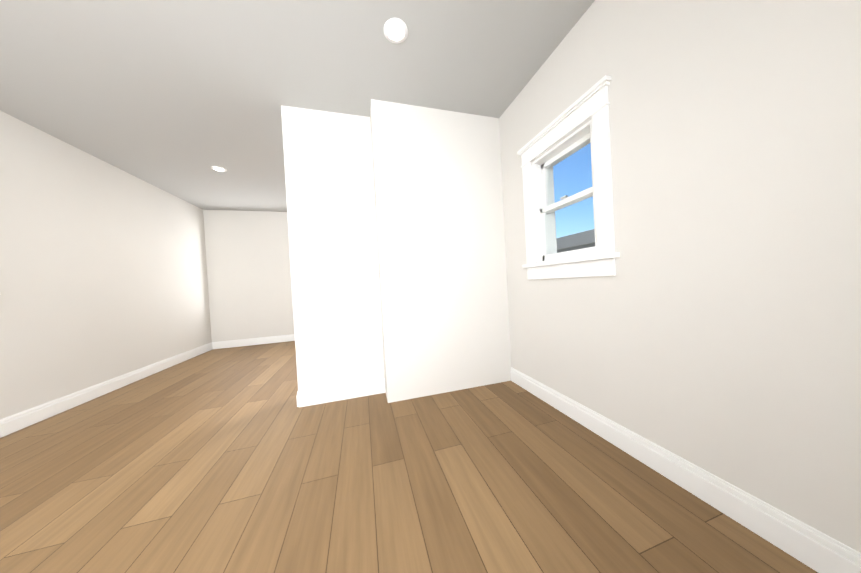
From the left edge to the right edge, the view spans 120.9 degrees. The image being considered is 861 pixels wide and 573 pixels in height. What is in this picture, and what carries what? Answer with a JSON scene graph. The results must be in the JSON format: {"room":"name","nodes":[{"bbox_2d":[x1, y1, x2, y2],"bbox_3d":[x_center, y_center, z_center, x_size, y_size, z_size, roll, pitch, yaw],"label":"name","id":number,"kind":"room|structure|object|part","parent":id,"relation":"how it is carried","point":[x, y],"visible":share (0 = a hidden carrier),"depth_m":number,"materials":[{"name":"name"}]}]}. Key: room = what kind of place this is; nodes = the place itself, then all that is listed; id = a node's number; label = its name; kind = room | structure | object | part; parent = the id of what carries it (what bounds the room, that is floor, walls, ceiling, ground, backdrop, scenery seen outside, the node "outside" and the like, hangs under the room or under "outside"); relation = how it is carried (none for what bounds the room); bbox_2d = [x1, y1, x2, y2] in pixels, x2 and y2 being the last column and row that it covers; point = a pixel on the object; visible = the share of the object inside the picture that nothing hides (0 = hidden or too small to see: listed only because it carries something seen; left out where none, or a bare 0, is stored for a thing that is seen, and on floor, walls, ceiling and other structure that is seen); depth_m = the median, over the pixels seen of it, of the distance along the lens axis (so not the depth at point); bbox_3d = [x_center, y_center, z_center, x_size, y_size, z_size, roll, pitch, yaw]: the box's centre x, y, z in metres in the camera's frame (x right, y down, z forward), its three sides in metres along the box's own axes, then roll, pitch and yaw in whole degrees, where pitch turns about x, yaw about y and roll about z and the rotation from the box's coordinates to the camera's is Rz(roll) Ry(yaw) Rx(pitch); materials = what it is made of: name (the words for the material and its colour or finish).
{"room":"empty room","nodes":[
{"label":"empty room","id":0,"kind":"room"},
{"bbox_2d":[0,111,211,419],"bbox_3d":[-3.353,-0.128,1.389,0.200,2.593,6.861,-3,1,-16],"label":"wall","id":1,"kind":"structure","parent":0,"point":[103,271],"depth_m":2.51,"materials":[{"name":"paint"}]},
{"bbox_2d":[0,342,212,437],"bbox_3d":[-3.363,1.095,2.067,0.016,0.135,5.145,-3,1,-16],"label":"baseboard","id":2,"kind":"structure","parent":1,"relation":"attached to","point":[21,420],"depth_m":2.44,"materials":[{"name":"white wood"}]},
{"bbox_2d":[203,210,294,341],"bbox_3d":[-2.180,-0.237,5.182,4.127,2.593,0.200,-3,1,-16],"label":"wall","id":3,"kind":"structure","parent":0,"point":[249,273],"depth_m":4.70,"materials":[{"name":"paint"}]},
{"bbox_2d":[212,334,294,348],"bbox_3d":[-3.030,1.044,4.826,2.160,0.135,0.016,-3,1,-16],"label":"baseboard","id":4,"kind":"structure","parent":3,"relation":"attached to","point":[250,341],"depth_m":4.71,"materials":[{"name":"white wood"}]},
{"bbox_2d":[281,105,312,390],"bbox_3d":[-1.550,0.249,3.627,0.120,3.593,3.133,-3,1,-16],"label":"wall","id":5,"kind":"structure","parent":0,"point":[297,245],"depth_m":2.11,"materials":[{"name":"paint"}]},
{"bbox_2d":[0,0,594,211],"bbox_3d":[-1.347,-1.601,1.961,4.527,0.120,6.861,-3,1,-16],"label":"ceiling","id":6,"kind":"structure","parent":0,"point":[178,98],"depth_m":1.75,"materials":[{"name":"grey paint"}]},
{"bbox_2d":[211,166,226,171],"bbox_3d":[-2.668,-1.479,3.074,0.150,0.007,0.150,-3,1,-16],"label":"recessed light","id":7,"kind":"object","parent":6,"relation":"in","point":[218,168],"visible":0.98,"depth_m":3.06,"materials":[{"name":"white plastic"}]},
{"bbox_2d":[384,18,407,43],"bbox_3d":[-0.216,-1.592,1.522,0.150,0.007,0.150,-3,1,-16],"label":"recessed light","id":8,"kind":"object","parent":6,"relation":"in","point":[395,30],"visible":1,"depth_m":1.52,"materials":[{"name":"white plastic"}]},
{"bbox_2d":[296,99,510,402],"bbox_3d":[-0.191,-0.309,2.329,1.847,2.593,0.347,-3,1,-16],"label":"sliding doors","id":9,"kind":"structure","parent":0,"point":[404,240],"depth_m":2.22,"materials":[{"name":"paint"}]},
{"bbox_2d":[298,378,384,406],"bbox_3d":[-0.785,0.955,2.205,0.740,0.135,0.016,-3,1,-16],"label":"baseboard","id":10,"kind":"structure","parent":9,"relation":"attached to","point":[336,393],"depth_m":2.19,"materials":[{"name":"white wood"}]},
{"bbox_2d":[0,341,817,572],"bbox_3d":[-1.202,1.108,1.994,4.527,0.120,6.861,-3,1,-16],"label":"floor","id":11,"kind":"structure","parent":0,"point":[231,460],"depth_m":1.22,"materials":[{"name":"brown wood"}]},
{"bbox_2d":[499,0,860,552],"bbox_3d":[0.804,-0.365,2.565,0.200,2.593,6.861,-3,1,-16],"label":"wall","id":12,"kind":"structure","parent":0,"point":[713,326],"depth_m":0.97,"materials":[{"name":"paint"}]},
{"bbox_2d":[517,75,619,279],"bbox_3d":[0.996,-0.615,1.753,0.245,1.101,0.794,-3,1,-16],"label":"window","id":13,"kind":"structure","parent":12,"relation":"in","point":[547,261],"depth_m":1.65,"materials":[{"name":"white wood"}]},
{"bbox_3d":[0.999,-0.604,1.754,0.041,0.720,0.460,-3,1,-16],"label":"glass","id":14,"kind":"part","parent":13,"relation":"part of","materials":[{"name":"clear glass"}]},
{"bbox_2d":[510,367,860,572],"bbox_3d":[1.223,0.863,0.934,0.016,0.135,3.101,-3,1,-16],"label":"baseboard","id":15,"kind":"structure","parent":12,"relation":"attached to","point":[816,550],"depth_m":1.00,"materials":[{"name":"white wood"}]},
{"label":"outside","id":16,"kind":"structure","parent":0,"visible":0},
{"bbox_3d":[29.957,3.047,-40.300,200.000,0.300,220.000,-3,1,-16],"label":"ground","id":17,"kind":"structure","parent":16,"visible":0},
{"bbox_2d":[557,243,594,252],"bbox_3d":[7.247,1.074,3.894,5.400,5.000,8.600,-3,1,-16],"label":"house","id":18,"kind":"structure","parent":17,"relation":"on","point":[577,247],"depth_m":6.15,"materials":[{"name":"grey paint"}]},
{"bbox_2d":[556,229,594,249],"bbox_3d":[7.119,-1.323,3.866,5.600,0.300,8.800,-3,1,-16],"label":"roof","id":19,"kind":"object","parent":18,"relation":"attached to","point":[589,236],"depth_m":6.02,"materials":[{"name":"grey"}]}
]}

